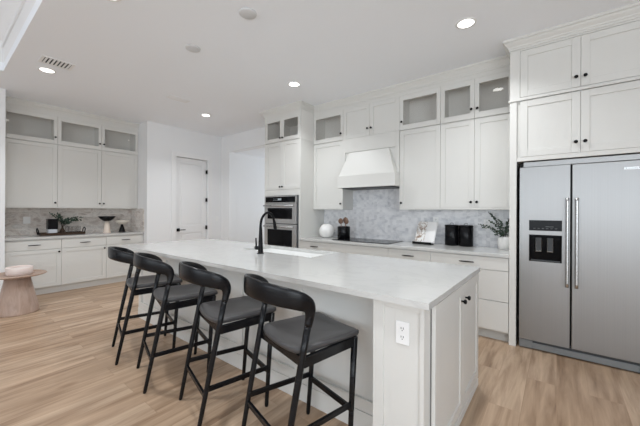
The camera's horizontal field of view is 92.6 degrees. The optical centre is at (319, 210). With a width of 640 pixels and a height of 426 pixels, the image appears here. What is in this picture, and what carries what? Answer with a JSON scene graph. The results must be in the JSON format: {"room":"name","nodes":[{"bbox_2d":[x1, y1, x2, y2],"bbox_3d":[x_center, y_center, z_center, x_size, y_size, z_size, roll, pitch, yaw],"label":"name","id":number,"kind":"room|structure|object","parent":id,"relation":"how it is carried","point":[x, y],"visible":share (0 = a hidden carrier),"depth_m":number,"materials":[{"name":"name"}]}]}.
{"room":"kitchen","nodes":[
{"label":"kitchen","id":0,"kind":"room"},
{"bbox_2d":[0,0,35,62],"bbox_3d":[-2.501,-2.051,-0.340,7.549,0.431,4.981,0,0,38],"label":"wall","id":1,"kind":"structure","parent":0,"point":[28,5],"depth_m":3.25,"materials":[{"name":"white paint"}]},
{"bbox_2d":[0,0,25,46],"bbox_3d":[-2.500,-2.146,-0.341,7.348,0.240,4.780,0,0,38],"label":"trim","id":2,"kind":"structure","parent":1,"relation":"attached to","point":[10,10],"depth_m":3.30,"materials":[{"name":"white paint"}]},
{"bbox_2d":[0,88,221,290],"bbox_3d":[-5.603,-0.217,3.763,0.933,3.069,9.464,0,0,38],"label":"wall","id":3,"kind":"structure","parent":0,"point":[156,141],"depth_m":6.11,"materials":[{"name":"white paint"}]},
{"bbox_2d":[23,217,29,223],"bbox_3d":[-4.908,0.156,5.119,0.008,0.116,0.090,0,0,38],"label":"light switch","id":4,"kind":"object","parent":3,"relation":"attached to","point":[26,220],"visible":1,"depth_m":5.11,"materials":[{"name":"white plastic"}]},
{"bbox_2d":[5,138,57,207],"bbox_3d":[-4.764,-0.584,5.004,0.388,1.069,0.660,0,0,38],"label":"upper cabinet","id":5,"kind":"object","parent":3,"relation":"attached to","point":[30,167],"visible":0.88,"depth_m":4.91,"materials":[{"name":"white paint"}]},
{"bbox_2d":[5,104,57,144],"bbox_3d":[-4.760,-1.433,5.004,0.388,0.625,0.660,0,0,38],"label":"display cabinet","id":6,"kind":"object","parent":5,"relation":"on","point":[21,123],"visible":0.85,"depth_m":5.06,"materials":[{"name":"white wood"}]},
{"bbox_2d":[5,96,139,129],"bbox_3d":[-4.224,-1.690,5.381,0.058,0.106,1.920,0,0,38],"label":"trim","id":7,"kind":"structure","parent":3,"relation":"attached to","point":[8,100],"depth_m":5.24,"materials":[{"name":"white paint"}]},
{"bbox_2d":[5,208,143,235],"bbox_3d":[-4.285,0.182,5.420,0.643,0.458,1.922,0,0,38],"label":"wall","id":8,"kind":"structure","parent":3,"relation":"attached to","point":[14,226],"depth_m":5.61,"materials":[{"name":"grey stone"}]},
{"bbox_2d":[57,145,101,207],"bbox_3d":[-4.368,-0.582,5.514,0.388,1.069,0.630,0,0,38],"label":"upper cabinet","id":9,"kind":"object","parent":3,"relation":"attached to","point":[78,169],"visible":1,"depth_m":5.40,"materials":[{"name":"white paint"}]},
{"bbox_2d":[57,114,101,150],"bbox_3d":[-4.364,-1.431,5.514,0.388,0.625,0.630,0,0,38],"label":"display cabinet","id":10,"kind":"object","parent":9,"relation":"on","point":[72,131],"visible":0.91,"depth_m":5.58,"materials":[{"name":"white wood"}]},
{"bbox_2d":[101,151,137,208],"bbox_3d":[-3.984,-0.580,6.008,0.388,1.069,0.620,0,0,38],"label":"upper cabinet","id":11,"kind":"object","parent":3,"relation":"attached to","point":[119,172],"visible":1,"depth_m":5.90,"materials":[{"name":"white paint"}]},
{"bbox_2d":[101,123,137,155],"bbox_3d":[-3.979,-1.429,6.008,0.388,0.625,0.620,0,0,38],"label":"display cabinet","id":12,"kind":"object","parent":11,"relation":"on","point":[116,139],"visible":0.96,"depth_m":6.09,"materials":[{"name":"white wood"}]},
{"bbox_2d":[171,151,211,240],"bbox_3d":[-2.766,0.050,6.639,0.018,2.565,0.920,0,0,38],"label":"trim","id":13,"kind":"structure","parent":3,"relation":"attached to","point":[175,154],"depth_m":6.43,"materials":[{"name":"white paint"}]},
{"bbox_2d":[176,157,207,240],"bbox_3d":[-2.799,0.096,6.665,0.096,2.452,0.714,0,0,38],"label":"door","id":14,"kind":"structure","parent":3,"relation":"in","point":[191,199],"depth_m":6.66,"materials":[{"name":"white paint"}]},
{"bbox_2d":[236,153,264,243],"bbox_3d":[-0.162,-0.004,7.981,2.250,2.700,3.496,0,0,38],"label":"wall","id":15,"kind":"structure","parent":0,"point":[250,170],"depth_m":7.54,"materials":[{"name":"white paint"}]},
{"bbox_2d":[0,0,639,157],"bbox_3d":[-0.750,-1.857,2.363,10.500,1.000,13.200,0,0,38],"label":"ceiling","id":16,"kind":"structure","parent":0,"point":[128,56],"depth_m":3.25,"materials":[{"name":"white paint"}]},
{"bbox_2d":[37,67,55,73],"bbox_3d":[-3.371,-1.735,3.776,0.176,0.008,0.176,0,0,38],"label":"recessed light","id":17,"kind":"object","parent":16,"relation":"in","point":[43,69],"visible":1,"depth_m":3.77,"materials":[{"name":"white plastic"}]},
{"bbox_2d":[38,55,75,70],"bbox_3d":[-3.089,-1.734,3.592,0.240,0.008,0.300,0,0,38],"label":"ceiling vent","id":18,"kind":"object","parent":16,"relation":"in","point":[44,59],"visible":1,"depth_m":3.59,"materials":[{"name":"white plastic"}]},
{"bbox_2d":[166,95,189,102],"bbox_3d":[-2.195,-1.729,4.734,0.140,0.008,0.320,0,0,38],"label":"ceiling vent","id":19,"kind":"object","parent":16,"relation":"in","point":[169,96],"visible":1,"depth_m":4.74,"materials":[{"name":"white plastic"}]},
{"bbox_2d":[185,44,200,52],"bbox_3d":[-1.349,-1.721,3.246,0.150,0.014,0.150,0,0,38],"label":"ceiling speaker","id":20,"kind":"object","parent":16,"relation":"attached to","point":[190,47],"depth_m":3.23,"materials":[{"name":"white plastic"}]},
{"bbox_2d":[239,7,256,19],"bbox_3d":[-0.628,-1.718,2.666,0.150,0.014,0.150,0,0,38],"label":"ceiling speaker","id":21,"kind":"object","parent":16,"relation":"attached to","point":[247,13],"depth_m":2.65,"materials":[{"name":"white plastic"}]},
{"bbox_2d":[288,81,300,86],"bbox_3d":[-0.353,-1.720,4.154,0.176,0.008,0.176,0,0,38],"label":"recessed light","id":22,"kind":"object","parent":16,"relation":"in","point":[292,83],"visible":1,"depth_m":4.16,"materials":[{"name":"white plastic"}]},
{"bbox_2d":[455,17,476,28],"bbox_3d":[1.332,-1.711,2.791,0.176,0.008,0.176,0,0,38],"label":"recessed light","id":23,"kind":"object","parent":16,"relation":"in","point":[467,22],"visible":1,"depth_m":2.79,"materials":[{"name":"white plastic"}]},
{"bbox_2d":[0,281,639,425],"bbox_3d":[-0.767,1.393,2.363,10.500,0.100,13.200,0,0,38],"label":"floor","id":24,"kind":"structure","parent":0,"point":[58,367],"depth_m":2.38,"materials":[{"name":"brown wood"}]},
{"bbox_2d":[0,269,46,317],"bbox_3d":[-3.960,1.074,4.005,0.576,0.505,0.576,0,0,38],"label":"side table","id":25,"kind":"object","parent":24,"relation":"on","point":[18,297],"visible":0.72,"depth_m":3.89,"materials":[{"name":"brown wood"}]},
{"bbox_2d":[5,265,32,275],"bbox_3d":[-3.942,0.779,4.010,0.268,0.096,0.268,0,0,38],"label":"bowl","id":26,"kind":"object","parent":25,"relation":"on","point":[18,270],"visible":1,"depth_m":3.94,"materials":[{"name":"white ceramic"}]},
{"bbox_2d":[5,238,60,294],"bbox_3d":[-4.667,0.884,4.922,0.655,0.878,0.660,0,0,38],"label":"base cabinet","id":27,"kind":"object","parent":24,"relation":"on","point":[43,254],"visible":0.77,"depth_m":4.81,"materials":[{"name":"white paint"}]},
{"bbox_2d":[5,231,142,240],"bbox_3d":[-4.285,0.428,5.413,0.632,0.035,1.910,0,0,38],"label":"countertop","id":28,"kind":"structure","parent":27,"relation":"on","point":[90,234],"depth_m":5.10,"materials":[{"name":"white stone"}]},
{"bbox_2d":[36,227,85,235],"bbox_3d":[-4.459,0.347,5.282,0.260,0.126,0.650,0,0,38],"label":"serving tray","id":29,"kind":"object","parent":28,"relation":"on","point":[82,231],"visible":0.93,"depth_m":5.20,"materials":[{"name":"brown metal"}]},
{"bbox_2d":[46,219,57,232],"bbox_3d":[-4.518,0.268,5.156,0.130,0.262,0.130,0,0,38],"label":"canister","id":30,"kind":"object","parent":29,"relation":"in","point":[51,224],"visible":0.86,"depth_m":5.12,"materials":[{"name":"grey ceramic"}]},
{"bbox_2d":[49,212,82,232],"bbox_3d":[-4.434,0.210,5.347,0.116,0.378,0.476,0,0,38],"label":"plant","id":31,"kind":"object","parent":29,"relation":"on","point":[66,220],"visible":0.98,"depth_m":5.31,"materials":[{"name":"green plant"}]},
{"bbox_2d":[98,216,115,232],"bbox_3d":[-4.042,0.257,5.800,0.284,0.309,0.284,0,0,38],"label":"pedestal bowl","id":32,"kind":"object","parent":28,"relation":"on","point":[106,219],"visible":1,"depth_m":5.75,"materials":[{"name":"beige ceramic"}]},
{"bbox_2d":[114,220,129,231],"bbox_3d":[-3.886,0.298,6.002,0.260,0.229,0.260,0,0,38],"label":"pedestal bowl","id":33,"kind":"object","parent":28,"relation":"on","point":[122,229],"visible":0.99,"depth_m":5.95,"materials":[{"name":"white ceramic"}]},
{"bbox_2d":[60,236,105,290],"bbox_3d":[-4.270,0.886,5.432,0.655,0.878,0.630,0,0,38],"label":"base cabinet","id":34,"kind":"object","parent":24,"relation":"on","point":[83,259],"visible":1,"depth_m":5.24,"materials":[{"name":"white paint"}]},
{"bbox_2d":[105,234,142,283],"bbox_3d":[-3.886,0.888,5.927,0.655,0.878,0.620,0,0,38],"label":"base cabinet","id":35,"kind":"object","parent":24,"relation":"on","point":[116,271],"visible":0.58,"depth_m":5.67,"materials":[{"name":"white paint"}]},
{"bbox_2d":[108,246,181,364],"bbox_3d":[-1.704,0.836,2.979,0.603,1.009,0.506,0,0,-37],"label":"bar stool","id":36,"kind":"object","parent":24,"relation":"on","point":[120,254],"visible":0.8,"depth_m":2.87,"materials":[{"name":"black wood"}]},
{"bbox_2d":[133,252,217,393],"bbox_3d":[-1.219,0.839,2.569,0.603,1.009,0.506,0,0,-36],"label":"bar stool","id":37,"kind":"object","parent":24,"relation":"on","point":[148,262],"visible":0.94,"depth_m":2.45,"materials":[{"name":"black wood"}]},
{"bbox_2d":[179,261,275,425],"bbox_3d":[-0.661,0.842,2.141,0.603,1.009,0.506,0,0,-37],"label":"bar stool","id":38,"kind":"object","parent":24,"relation":"on","point":[215,313],"visible":0.97,"depth_m":2.04,"materials":[{"name":"black wood"}]},
{"bbox_2d":[264,138,323,247],"bbox_3d":[-0.459,0.095,5.333,0.842,2.500,0.667,0,0,38],"label":"tall cabinet","id":39,"kind":"object","parent":24,"relation":"on","point":[289,165],"visible":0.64,"depth_m":5.03,"materials":[{"name":"white paint"}]},
{"bbox_2d":[263,195,298,247],"bbox_3d":[-0.513,0.347,5.269,0.767,1.202,0.608,0,0,38],"label":"double wall oven","id":40,"kind":"object","parent":39,"relation":"in","point":[285,209],"visible":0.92,"depth_m":5.03,"materials":[{"name":"grey metal"}]},
{"bbox_2d":[265,109,313,144],"bbox_3d":[-0.452,-1.440,5.336,0.836,0.566,0.664,0,0,38],"label":"display cabinet","id":41,"kind":"object","parent":39,"relation":"on","point":[296,124],"visible":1,"depth_m":5.10,"materials":[{"name":"white wood"}]},
{"bbox_2d":[241,274,358,425],"bbox_3d":[-0.127,0.844,1.738,0.603,1.009,0.506,0,0,-37],"label":"bar stool","id":42,"kind":"object","parent":24,"relation":"on","point":[294,337],"visible":1,"depth_m":1.67,"materials":[{"name":"black wood"}]},
{"bbox_2d":[138,255,478,425],"bbox_3d":[-0.558,0.904,3.046,3.712,0.880,1.148,0,0,38],"label":"kitchen island","id":43,"kind":"object","parent":24,"relation":"on","point":[432,380],"visible":0.56,"depth_m":1.89,"materials":[{"name":"white paint"}]},
{"bbox_2d":[120,239,479,310],"bbox_3d":[-0.596,0.446,3.062,3.745,0.033,1.207,0,0,38],"label":"island countertop","id":44,"kind":"structure","parent":43,"relation":"on","point":[423,285],"depth_m":2.28,"materials":[{"name":"white stone"}]},
{"bbox_2d":[254,211,276,253],"bbox_3d":[-0.554,0.220,3.163,0.103,0.428,0.254,0,0,38],"label":"kitchen faucet","id":45,"kind":"object","parent":44,"relation":"on","point":[259,247],"visible":0.98,"depth_m":3.07,"materials":[{"name":"black metal"}]},
{"bbox_2d":[255,248,322,256],"bbox_3d":[-0.355,0.565,3.304,1.014,0.200,0.439,0,0,38],"label":"sink","id":46,"kind":"object","parent":44,"relation":"in","point":[295,253],"visible":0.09,"depth_m":3.55,"materials":[{"name":"white ceramic"}]},
{"bbox_2d":[396,320,408,345],"bbox_3d":[0.422,0.625,1.566,0.072,0.116,0.008,0,0,38],"label":"electrical outlet","id":47,"kind":"object","parent":43,"relation":"attached to","point":[402,328],"visible":1,"depth_m":1.56,"materials":[{"name":"white plastic"}]},
{"bbox_2d":[399,334,404,340],"bbox_3d":[0.420,0.647,1.564,0.034,0.034,0.002,0,0,38],"label":"receptacle","id":48,"kind":"object","parent":47,"relation":"attached to","point":[401,336],"depth_m":1.56,"materials":[{"name":"white plastic"}]},
{"bbox_2d":[399,325,405,331],"bbox_3d":[0.421,0.603,1.564,0.034,0.034,0.002,0,0,38],"label":"receptacle","id":49,"kind":"object","parent":47,"relation":"attached to","point":[402,328],"depth_m":1.56,"materials":[{"name":"white plastic"}]},
{"bbox_2d":[300,241,329,250],"bbox_3d":[0.097,0.908,4.897,0.587,0.878,0.669,0,0,38],"label":"drawer","id":50,"kind":"object","parent":24,"relation":"on","point":[323,246],"visible":0.16,"depth_m":4.65,"materials":[{"name":"white paint"}]},
{"bbox_2d":[299,236,508,257],"bbox_3d":[0.988,0.456,4.212,2.830,0.035,0.640,0,0,38],"label":"countertop","id":51,"kind":"structure","parent":50,"relation":"on","point":[436,247],"depth_m":3.71,"materials":[{"name":"white stone"}]},
{"bbox_2d":[319,224,333,237],"bbox_3d":[0.109,0.323,5.010,0.246,0.222,0.246,0,0,38],"label":"round vase","id":52,"kind":"object","parent":51,"relation":"on","point":[326,230],"visible":1,"depth_m":4.92,"materials":[{"name":"white ceramic"}]},
{"bbox_2d":[332,237,402,243],"bbox_3d":[0.683,0.433,4.479,0.915,0.007,0.485,0,0,38],"label":"cooktop","id":53,"kind":"object","parent":51,"relation":"in","point":[379,241],"visible":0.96,"depth_m":4.43,"materials":[{"name":"black glass"}]},
{"bbox_2d":[337,226,349,238],"bbox_3d":[0.369,0.335,4.746,0.196,0.186,0.196,0,0,38],"label":"utensil crock","id":54,"kind":"object","parent":53,"relation":"on","point":[343,232],"visible":0.98,"depth_m":4.66,"materials":[{"name":"black ceramic"}]},
{"bbox_2d":[412,241,432,244],"bbox_3d":[1.425,0.344,4.117,0.260,0.194,0.263,0,0,44],"label":"book stand","id":55,"kind":"object","parent":51,"relation":"on","point":[413,242],"visible":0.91,"depth_m":4.01,"materials":[{"name":"black metal"}]},
{"bbox_2d":[414,221,437,242],"bbox_3d":[1.426,0.285,4.117,0.276,0.278,0.154,0,0,44],"label":"open cookbook","id":56,"kind":"object","parent":55,"relation":"on","point":[426,231],"visible":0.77,"depth_m":4.10,"materials":[{"name":"white paper"}]},
{"bbox_2d":[445,223,458,245],"bbox_3d":[1.698,0.297,3.942,0.168,0.290,0.168,0,0,38],"label":"canister","id":57,"kind":"object","parent":51,"relation":"on","point":[451,231],"visible":0.99,"depth_m":3.87,"materials":[{"name":"black ceramic"}]},
{"bbox_2d":[459,223,473,246],"bbox_3d":[1.832,0.297,3.837,0.168,0.290,0.168,0,0,38],"label":"canister","id":58,"kind":"object","parent":51,"relation":"on","point":[465,231],"visible":1,"depth_m":3.77,"materials":[{"name":"black ceramic"}]},
{"bbox_2d":[479,212,508,249],"bbox_3d":[2.037,0.222,3.575,0.362,0.443,0.186,0,0,38],"label":"eucalyptus","id":59,"kind":"object","parent":51,"relation":"on","point":[503,240],"visible":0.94,"depth_m":3.51,"materials":[{"name":"green plant"}]},
{"bbox_2d":[498,236,508,249],"bbox_3d":[2.131,0.369,3.523,0.148,0.150,0.148,0,0,38],"label":"vase","id":60,"kind":"object","parent":51,"relation":"on","point":[503,241],"depth_m":3.47,"materials":[{"name":"white ceramic"}]},
{"bbox_2d":[330,243,387,256],"bbox_3d":[0.692,0.912,4.434,0.919,0.878,0.669,0,0,38],"label":"drawer","id":61,"kind":"object","parent":24,"relation":"on","point":[344,248],"visible":0.12,"depth_m":4.18,"materials":[{"name":"white paint"}]},
{"bbox_2d":[388,248,430,261],"bbox_3d":[1.266,0.915,3.988,0.536,0.878,0.669,0,0,38],"label":"drawer","id":62,"kind":"object","parent":24,"relation":"on","point":[418,255],"visible":0.22,"depth_m":3.73,"materials":[{"name":"white paint"}]},
{"bbox_2d":[431,252,508,341],"bbox_3d":[1.788,0.917,3.582,0.786,0.878,0.669,0,0,38],"label":"base cabinet","id":63,"kind":"object","parent":24,"relation":"on","point":[493,310],"visible":0.45,"depth_m":3.21,"materials":[{"name":"white paint"}]},
{"bbox_2d":[509,102,639,345],"bbox_3d":[2.550,0.136,3.010,1.106,2.449,0.643,0,0,38],"label":"refrigerator surround","id":64,"kind":"object","parent":24,"relation":"on","point":[514,186],"visible":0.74,"depth_m":3.08,"materials":[{"name":"white paint"}]},
{"bbox_2d":[508,18,639,104],"bbox_3d":[2.539,-1.399,2.995,1.118,0.618,0.663,0,0,38],"label":"upper cabinet","id":65,"kind":"object","parent":64,"relation":"on","point":[608,55],"visible":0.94,"depth_m":2.77,"materials":[{"name":"white paint"}]},
{"bbox_2d":[517,80,639,161],"bbox_3d":[2.533,-0.791,2.998,0.964,0.607,0.663,0,0,38],"label":"upper cabinet","id":66,"kind":"object","parent":64,"relation":"attached to","point":[603,120],"visible":1,"depth_m":2.76,"materials":[{"name":"white paint"}]},
{"bbox_2d":[519,154,639,372],"bbox_3d":[2.507,0.441,2.983,0.902,1.838,0.690,0,0,38],"label":"refrigerator","id":67,"kind":"object","parent":24,"relation":"on","point":[579,245],"visible":1,"depth_m":2.74,"materials":[{"name":"silver metal"}]},
{"bbox_2d":[221,127,508,246],"bbox_3d":[1.094,-0.182,4.665,10.400,3.069,0.200,0,0,38],"label":"wall","id":68,"kind":"structure","parent":0,"point":[375,214],"depth_m":4.73,"materials":[{"name":"stone"}]},
{"bbox_2d":[313,141,352,209],"bbox_3d":[0.207,-0.558,5.024,0.588,1.069,0.343,0,0,38],"label":"upper cabinet","id":69,"kind":"object","parent":68,"relation":"attached to","point":[327,194],"visible":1,"depth_m":4.91,"materials":[{"name":"white paint"}]},
{"bbox_2d":[314,107,342,144],"bbox_3d":[0.211,-1.407,5.024,0.588,0.625,0.343,0,0,38],"label":"display cabinet","id":70,"kind":"object","parent":69,"relation":"on","point":[328,125],"visible":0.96,"depth_m":5.12,"materials":[{"name":"white wood"}]},
{"bbox_2d":[338,131,399,189],"bbox_3d":[0.763,-0.709,4.506,0.920,0.764,0.456,0,0,38],"label":"range hood","id":71,"kind":"object","parent":68,"relation":"attached to","point":[372,162],"visible":0.94,"depth_m":4.34,"materials":[{"name":"white paint"}]},
{"bbox_2d":[343,93,399,139],"bbox_3d":[0.808,-1.404,4.560,0.922,0.625,0.343,0,0,38],"label":"upper cabinet","id":72,"kind":"object","parent":68,"relation":"attached to","point":[380,115],"visible":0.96,"depth_m":4.42,"materials":[{"name":"white paint"}]},
{"bbox_2d":[399,125,440,209],"bbox_3d":[1.381,-0.552,4.111,0.539,1.069,0.343,0,0,38],"label":"upper cabinet","id":73,"kind":"object","parent":68,"relation":"attached to","point":[420,148],"visible":0.99,"depth_m":4.00,"materials":[{"name":"white paint"}]},
{"bbox_2d":[400,83,440,130],"bbox_3d":[1.385,-1.401,4.111,0.539,0.625,0.343,0,0,38],"label":"display cabinet","id":74,"kind":"object","parent":73,"relation":"on","point":[419,107],"visible":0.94,"depth_m":4.16,"materials":[{"name":"white wood"}]},
{"bbox_2d":[433,217,438,224],"bbox_3d":[1.574,0.140,4.158,0.072,0.116,0.008,0,0,38],"label":"electrical outlet","id":75,"kind":"object","parent":68,"relation":"attached to","point":[435,219],"visible":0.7,"depth_m":4.15,"materials":[{"name":"white plastic"}]},
{"bbox_2d":[260,1,639,117],"bbox_3d":[1.086,-1.663,4.118,4.874,0.106,0.702,0,0,38],"label":"trim","id":76,"kind":"structure","parent":68,"relation":"attached to","point":[631,11],"depth_m":3.45,"materials":[{"name":"white paint"}]},
{"bbox_2d":[440,113,509,209],"bbox_3d":[1.901,-0.550,3.707,0.776,1.069,0.343,0,0,38],"label":"upper cabinet","id":77,"kind":"object","parent":68,"relation":"attached to","point":[475,153],"visible":0.88,"depth_m":3.58,"materials":[{"name":"white paint"}]},
{"bbox_2d":[441,66,509,124],"bbox_3d":[1.905,-1.399,3.707,0.776,0.625,0.343,0,0,38],"label":"display cabinet","id":78,"kind":"object","parent":68,"relation":"attached to","point":[484,94],"visible":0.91,"depth_m":3.71,"materials":[{"name":"white wood"}]},
{"bbox_2d":[484,219,489,228],"bbox_3d":[2.062,0.163,3.779,0.072,0.116,0.008,0,0,38],"label":"electrical outlet","id":79,"kind":"object","parent":68,"relation":"attached to","point":[486,222],"visible":0.77,"depth_m":3.78,"materials":[{"name":"white plastic"}]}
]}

